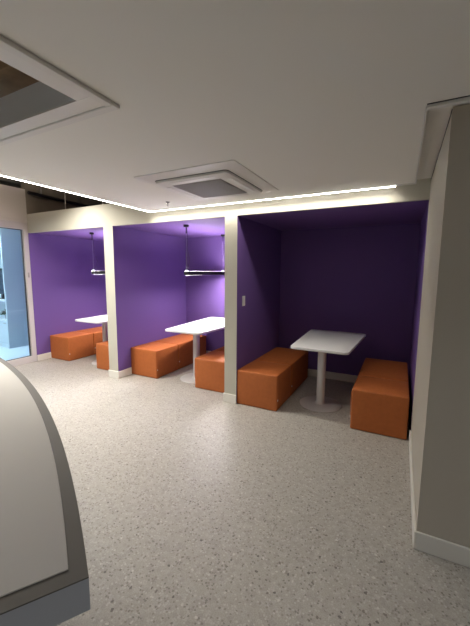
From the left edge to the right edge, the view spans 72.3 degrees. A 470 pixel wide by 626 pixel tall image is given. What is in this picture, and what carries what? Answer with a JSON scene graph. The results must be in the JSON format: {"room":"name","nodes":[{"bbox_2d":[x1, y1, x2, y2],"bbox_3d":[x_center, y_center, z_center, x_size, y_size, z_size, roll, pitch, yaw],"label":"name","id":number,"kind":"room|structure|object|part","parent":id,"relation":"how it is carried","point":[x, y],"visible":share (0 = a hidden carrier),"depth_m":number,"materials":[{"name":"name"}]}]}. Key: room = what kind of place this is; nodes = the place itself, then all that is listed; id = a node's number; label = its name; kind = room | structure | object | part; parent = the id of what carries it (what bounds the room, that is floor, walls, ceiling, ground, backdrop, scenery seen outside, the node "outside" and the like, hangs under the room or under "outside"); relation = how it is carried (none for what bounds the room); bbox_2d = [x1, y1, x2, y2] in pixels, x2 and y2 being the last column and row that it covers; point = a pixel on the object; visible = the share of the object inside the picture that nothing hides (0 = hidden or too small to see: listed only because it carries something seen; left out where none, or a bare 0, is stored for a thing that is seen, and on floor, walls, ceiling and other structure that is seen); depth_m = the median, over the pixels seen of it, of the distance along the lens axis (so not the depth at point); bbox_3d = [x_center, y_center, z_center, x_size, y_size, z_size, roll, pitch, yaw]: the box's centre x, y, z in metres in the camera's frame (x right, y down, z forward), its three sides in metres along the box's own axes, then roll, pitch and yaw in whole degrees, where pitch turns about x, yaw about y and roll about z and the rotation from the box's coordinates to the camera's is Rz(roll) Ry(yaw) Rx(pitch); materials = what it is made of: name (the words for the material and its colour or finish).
{"room":"office break area","nodes":[
{"label":"office break area","id":0,"kind":"room"},
{"bbox_2d":[0,345,29,360],"bbox_3d":[-6.391,0.921,4.868,4.734,0.120,8.200,4,8,27],"label":"floor","id":1,"kind":"structure","parent":0,"point":[6,353],"depth_m":5.98,"materials":[{"name":"blue plastic"}]},
{"bbox_2d":[0,228,28,348],"bbox_3d":[-4.763,-0.646,7.110,1.593,2.450,1.452,4,8,27],"label":"shelf unit","id":2,"kind":"object","parent":1,"relation":"on","point":[13,328],"visible":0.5,"depth_m":6.29,"materials":[{"name":"blue laminate"}]},
{"bbox_2d":[0,268,4,298],"bbox_3d":[-4.660,-0.588,6.430,0.680,0.600,0.170,4,8,27],"label":"monitor","id":3,"kind":"object","parent":2,"relation":"on","point":[1,272],"visible":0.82,"depth_m":6.37,"materials":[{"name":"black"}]},
{"bbox_3d":[-4.894,-0.650,6.856,1.530,2.380,0.020,4,8,27],"label":"panel","id":4,"kind":"part","parent":2,"relation":"part of","materials":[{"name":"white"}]},
{"bbox_3d":[-4.998,0.084,6.753,1.530,0.028,0.415,4,8,27],"label":"shelf","id":5,"kind":"part","parent":2,"relation":"part of","materials":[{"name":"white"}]},
{"bbox_3d":[-4.751,0.363,6.428,0.754,0.437,0.018,4,8,27],"label":"cupboard door","id":6,"kind":"part","parent":2,"relation":"part of","materials":[{"name":"blue laminate"}]},
{"bbox_2d":[0,181,107,354],"bbox_3d":[-4.035,-0.644,3.927,0.112,3.250,6.240,4,8,27],"label":"wall","id":7,"kind":"structure","parent":0,"point":[65,290],"depth_m":5.64,"materials":[{"name":"purple paint"}]},
{"bbox_2d":[0,220,36,366],"bbox_3d":[-4.405,-0.065,3.261,0.092,2.262,4.600,4,8,27],"label":"window","id":8,"kind":"structure","parent":7,"relation":"in","point":[5,224],"depth_m":5.20,"materials":[{"name":"grey"}]},
{"bbox_3d":[-4.417,1.005,3.398,0.080,0.105,4.600,4,8,27],"label":"rail","id":9,"kind":"part","parent":8,"relation":"part of","materials":[{"name":"grey"}]},
{"bbox_3d":[-3.373,-0.309,5.259,0.080,2.050,0.074,4,8,27],"label":"post","id":10,"kind":"part","parent":8,"relation":"part of","materials":[{"name":"grey"}]},
{"bbox_2d":[37,352,51,360],"bbox_3d":[-2.945,0.671,6.129,0.012,0.105,1.640,4,8,27],"label":"baseboard","id":11,"kind":"structure","parent":7,"relation":"attached to","point":[44,356],"depth_m":5.51,"materials":[{"name":"white"}]},
{"bbox_2d":[103,226,186,371],"bbox_3d":[-1.343,-0.210,5.188,0.176,2.108,1.640,4,8,27],"label":"wall","id":12,"kind":"structure","parent":0,"point":[145,277],"depth_m":4.83,"materials":[{"name":"purple paint"}]},
{"bbox_2d":[108,367,131,378],"bbox_3d":[-1.352,0.784,5.308,0.200,0.105,1.652,4,8,27],"label":"baseboard","id":13,"kind":"structure","parent":12,"relation":"attached to","point":[114,374],"depth_m":4.60,"materials":[{"name":"white"}]},
{"bbox_2d":[27,178,430,232],"bbox_3d":[-0.852,-1.254,3.892,5.524,0.292,0.030,4,8,27],"label":"wall header","id":14,"kind":"structure","parent":0,"point":[111,214],"depth_m":3.57,"materials":[{"name":"beige paint"}]},
{"bbox_2d":[32,200,428,240],"bbox_3d":[-0.476,-1.227,4.630,5.524,0.060,1.610,4,8,27],"label":"ceiling","id":15,"kind":"structure","parent":0,"point":[412,212],"depth_m":3.85,"materials":[{"name":"purple paint"}]},
{"bbox_2d":[89,232,104,273],"bbox_3d":[-2.000,-0.996,5.558,0.068,0.649,1.148,4,8,27],"label":"linear pendant","id":16,"kind":"object","parent":15,"relation":"hanging from","point":[93,271],"visible":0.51,"depth_m":5.11,"materials":[{"name":"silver metal"}]},
{"bbox_2d":[183,224,224,274],"bbox_3d":[-0.414,-0.879,4.706,0.068,0.649,1.198,3,8,22],"label":"linear pendant","id":17,"kind":"object","parent":15,"relation":"hanging from","point":[186,272],"visible":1,"depth_m":4.51,"materials":[{"name":"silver metal"}]},
{"bbox_2d":[0,0,469,210],"bbox_3d":[-0.430,-0.579,-1.421,5.945,0.050,8.900,4,8,27],"label":"ceiling","id":18,"kind":"structure","parent":0,"point":[308,96],"depth_m":1.25,"materials":[{"name":"white paint"}]},
{"bbox_2d":[0,35,119,145],"bbox_3d":[-1.437,-1.089,1.165,1.850,0.436,1.748,4,8,27],"label":"ceiling vent","id":19,"kind":"object","parent":18,"relation":"attached to","point":[36,97],"visible":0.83,"depth_m":1.47,"materials":[{"name":"white"}]},
{"bbox_2d":[0,174,150,211],"bbox_3d":[-2.377,-0.915,1.272,0.040,0.039,5.936,4,8,27],"label":"led strip","id":20,"kind":"object","parent":18,"relation":"attached to","point":[0,174],"visible":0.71,"depth_m":2.92,"materials":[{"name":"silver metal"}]},
{"bbox_2d":[134,160,278,200],"bbox_3d":[-0.196,-1.042,2.664,0.880,0.047,0.880,4,8,27],"label":"air conditioner","id":21,"kind":"object","parent":18,"relation":"attached to","point":[229,178],"visible":1,"depth_m":2.47,"materials":[{"name":"white plastic"}]},
{"bbox_3d":[-0.196,-1.038,2.664,0.650,0.024,0.650,4,8,27],"label":"panel","id":22,"kind":"part","parent":21,"relation":"part of","materials":[{"name":"white plastic"}]},
{"bbox_2d":[174,179,246,197],"bbox_3d":[-0.196,-1.023,2.666,0.440,0.009,0.460,4,8,27],"label":"grille","id":23,"kind":"object","parent":21,"relation":"attached to","point":[209,188],"depth_m":2.62,"materials":[{"name":"grey"}]},
{"bbox_2d":[151,185,395,211],"bbox_3d":[0.158,-1.150,3.269,2.655,0.039,0.040,4,8,27],"label":"led strip","id":24,"kind":"object","parent":18,"relation":"attached to","point":[391,185],"visible":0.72,"depth_m":3.09,"materials":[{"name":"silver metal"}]},
{"bbox_2d":[427,95,469,104],"bbox_3d":[2.226,-0.813,0.665,3.151,0.033,0.005,4,8,27],"label":"trim","id":25,"kind":"structure","parent":18,"relation":"attached to","point":[468,95],"depth_m":1.34,"materials":[{"name":"grey"}]},
{"bbox_2d":[15,354,469,625],"bbox_3d":[-1.125,1.503,0.500,8.666,0.120,11.200,4,8,27],"label":"floor","id":26,"kind":"structure","parent":0,"point":[196,507],"depth_m":2.05,"materials":[{"name":"stone"}]},
{"bbox_2d":[0,358,90,625],"bbox_3d":[-1.903,0.885,1.917,1.192,0.744,3.664,-6,10,-43],"label":"countertop","id":27,"kind":"structure","parent":26,"relation":"on","point":[44,577],"depth_m":0.98,"materials":[{"name":"grey laminate"}]},
{"bbox_3d":[-1.895,0.518,1.872,1.098,0.004,3.553,-6,10,-43],"label":"inset panel","id":28,"kind":"part","parent":27,"relation":"part of","materials":[{"name":"grey laminate"}]},
{"bbox_2d":[50,331,93,360],"bbox_3d":[-2.884,0.569,5.708,0.501,0.412,0.507,4,8,27],"label":"pouf","id":29,"kind":"object","parent":26,"relation":"on","point":[68,346],"visible":1,"depth_m":5.53,"materials":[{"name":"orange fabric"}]},
{"bbox_2d":[78,326,102,353],"bbox_3d":[-2.582,0.498,6.290,0.501,0.412,0.812,4,8,27],"label":"pouf","id":30,"kind":"object","parent":26,"relation":"on","point":[97,331],"visible":0.29,"depth_m":5.93,"materials":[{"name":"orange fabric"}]},
{"bbox_2d":[75,315,107,365],"bbox_3d":[-1.997,0.415,5.653,0.790,0.742,1.395,4,8,27],"label":"pedestal table","id":31,"kind":"object","parent":26,"relation":"on","point":[102,319],"visible":0.26,"depth_m":5.26,"materials":[{"name":"white laminate"}]},
{"bbox_2d":[96,341,108,369],"bbox_3d":[-1.832,0.651,5.109,0.501,0.412,0.507,4,8,27],"label":"pouf","id":32,"kind":"object","parent":26,"relation":"on","point":[102,348],"visible":0.28,"depth_m":4.93,"materials":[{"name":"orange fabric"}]},
{"bbox_2d":[131,341,177,378],"bbox_3d":[-1.205,0.688,4.849,0.501,0.412,0.507,4,8,27],"label":"pouf","id":33,"kind":"object","parent":26,"relation":"on","point":[153,359],"visible":1,"depth_m":4.67,"materials":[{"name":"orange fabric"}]},
{"bbox_2d":[155,333,205,368],"bbox_3d":[-0.902,0.617,5.431,0.501,0.412,0.812,4,8,27],"label":"pouf","id":34,"kind":"object","parent":26,"relation":"on","point":[184,342],"visible":0.62,"depth_m":5.20,"materials":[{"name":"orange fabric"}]},
{"bbox_2d":[165,317,224,383],"bbox_3d":[-0.382,0.530,4.827,0.790,0.742,1.395,4,8,27],"label":"pedestal table","id":35,"kind":"object","parent":26,"relation":"on","point":[197,328],"visible":0.59,"depth_m":4.51,"materials":[{"name":"white laminate"}]},
{"bbox_2d":[194,350,224,392],"bbox_3d":[-0.197,0.763,4.300,0.501,0.412,0.507,4,8,27],"label":"pouf","id":36,"kind":"object","parent":26,"relation":"on","point":[209,367],"visible":0.58,"depth_m":4.10,"materials":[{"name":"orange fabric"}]},
{"bbox_2d":[237,360,290,410],"bbox_3d":[0.351,0.830,3.797,0.501,0.412,0.507,4,8,27],"label":"pouf","id":37,"kind":"object","parent":26,"relation":"on","point":[260,384],"visible":1,"depth_m":3.60,"materials":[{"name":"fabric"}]},
{"bbox_2d":[255,347,307,395],"bbox_3d":[0.653,0.759,4.378,0.501,0.412,0.812,4,8,27],"label":"pouf","id":38,"kind":"object","parent":26,"relation":"on","point":[298,359],"visible":0.56,"depth_m":4.23,"materials":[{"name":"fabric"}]},
{"bbox_2d":[291,329,365,411],"bbox_3d":[1.090,0.671,3.775,0.698,0.742,1.150,4,8,27],"label":"pedestal table","id":39,"kind":"object","parent":26,"relation":"on","point":[323,342],"visible":1,"depth_m":3.64,"materials":[{"name":"white laminate"}]},
{"bbox_2d":[350,375,408,439],"bbox_3d":[1.448,0.910,3.216,0.501,0.412,0.507,4,8,27],"label":"pouf","id":40,"kind":"object","parent":26,"relation":"on","point":[380,406],"visible":1,"depth_m":3.01,"materials":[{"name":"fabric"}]},
{"bbox_2d":[358,358,407,381],"bbox_3d":[1.749,0.839,3.798,0.501,0.412,0.812,4,8,27],"label":"pouf","id":41,"kind":"object","parent":26,"relation":"on","point":[386,369],"visible":0.41,"depth_m":3.68,"materials":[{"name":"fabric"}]},
{"bbox_2d":[224,215,280,403],"bbox_3d":[0.327,-0.092,4.334,0.155,2.108,1.640,4,8,27],"label":"wall","id":42,"kind":"structure","parent":0,"point":[252,248],"depth_m":3.84,"materials":[{"name":"purple paint"}]},
{"bbox_2d":[223,393,235,403],"bbox_3d":[0.314,0.902,4.455,0.171,0.105,1.652,4,8,27],"label":"baseboard","id":43,"kind":"structure","parent":42,"relation":"attached to","point":[230,398],"depth_m":3.73,"materials":[{"name":"white"}]},
{"bbox_2d":[242,296,244,305],"bbox_3d":[0.102,-0.138,3.703,0.012,0.116,0.068,4,8,27],"label":"light switch","id":44,"kind":"object","parent":42,"relation":"attached to","point":[243,297],"visible":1,"depth_m":3.69,"materials":[{"name":"white plastic"}]},
{"bbox_2d":[186,223,420,380],"bbox_3d":[-0.096,-0.374,5.381,5.624,2.400,0.320,4,8,27],"label":"wall","id":45,"kind":"structure","parent":0,"point":[362,279],"depth_m":4.41,"materials":[{"name":"purple paint"}]},
{"bbox_2d":[206,351,357,382],"bbox_3d":[-0.168,0.768,5.495,5.512,0.105,0.232,4,8,27],"label":"baseboard","id":46,"kind":"structure","parent":45,"relation":"attached to","point":[311,372],"depth_m":4.54,"materials":[{"name":"white"}]},
{"bbox_2d":[408,201,428,429],"bbox_3d":[1.958,0.038,3.377,0.100,2.108,1.420,4,8,27],"label":"wall","id":47,"kind":"structure","parent":0,"point":[423,226],"depth_m":3.22,"materials":[{"name":"purple paint"}]},
{"bbox_2d":[411,104,469,547],"bbox_3d":[2.647,0.197,1.508,3.042,2.269,1.280,4,8,27],"label":"wall","id":48,"kind":"structure","parent":0,"point":[440,426],"depth_m":1.64,"materials":[{"name":"beige paint"}]},
{"bbox_2d":[396,97,469,185],"bbox_3d":[2.479,-0.896,1.302,3.290,0.064,1.371,4,8,27],"label":"trim","id":49,"kind":"structure","parent":48,"relation":"attached to","point":[459,101],"depth_m":1.38,"materials":[{"name":"white paint"}]},
{"bbox_2d":[409,430,469,567],"bbox_3d":[2.632,1.270,1.640,3.054,0.105,1.292,4,8,27],"label":"baseboard","id":50,"kind":"structure","parent":48,"relation":"attached to","point":[450,551],"depth_m":1.72,"materials":[{"name":"white"}]},
{"bbox_2d":[431,109,452,178],"bbox_3d":[2.663,-0.921,1.382,3.040,0.031,1.241,4,8,27],"label":"trim","id":51,"kind":"structure","parent":48,"relation":"attached to","point":[452,109],"depth_m":1.88,"materials":[{"name":"grey paint"}]},
{"bbox_2d":[417,103,469,179],"bbox_3d":[2.537,-0.950,1.315,3.205,0.040,1.473,4,8,27],"label":"ceiling","id":52,"kind":"structure","parent":0,"point":[437,120],"depth_m":1.85,"materials":[{"name":"white paint"}]},
{"bbox_3d":[-2.886,-2.079,1.771,13.400,0.150,12.600,4,8,27],"label":"ceiling slab","id":53,"kind":"structure","parent":0,"visible":0},
{"bbox_2d":[27,185,89,206],"bbox_3d":[-2.777,-2.237,5.969,0.052,0.584,2.101,4,8,27],"label":"pipe","id":54,"kind":"object","parent":53,"relation":"hanging from","point":[39,194],"visible":0.46,"depth_m":5.44,"materials":[{"name":"black metal"}]},
{"bbox_3d":[-3.958,-2.320,5.473,0.180,0.270,3.400,4,8,27],"label":"roof beam","id":55,"kind":"structure","parent":0,"visible":0},
{"bbox_2d":[0,176,20,187],"bbox_3d":[-3.712,-2.144,5.253,0.240,0.060,3.400,4,8,27],"label":"cable tray","id":56,"kind":"object","parent":55,"relation":"attached to","point":[3,180],"visible":0.28,"depth_m":5.25,"materials":[{"name":"metal"}]}
]}

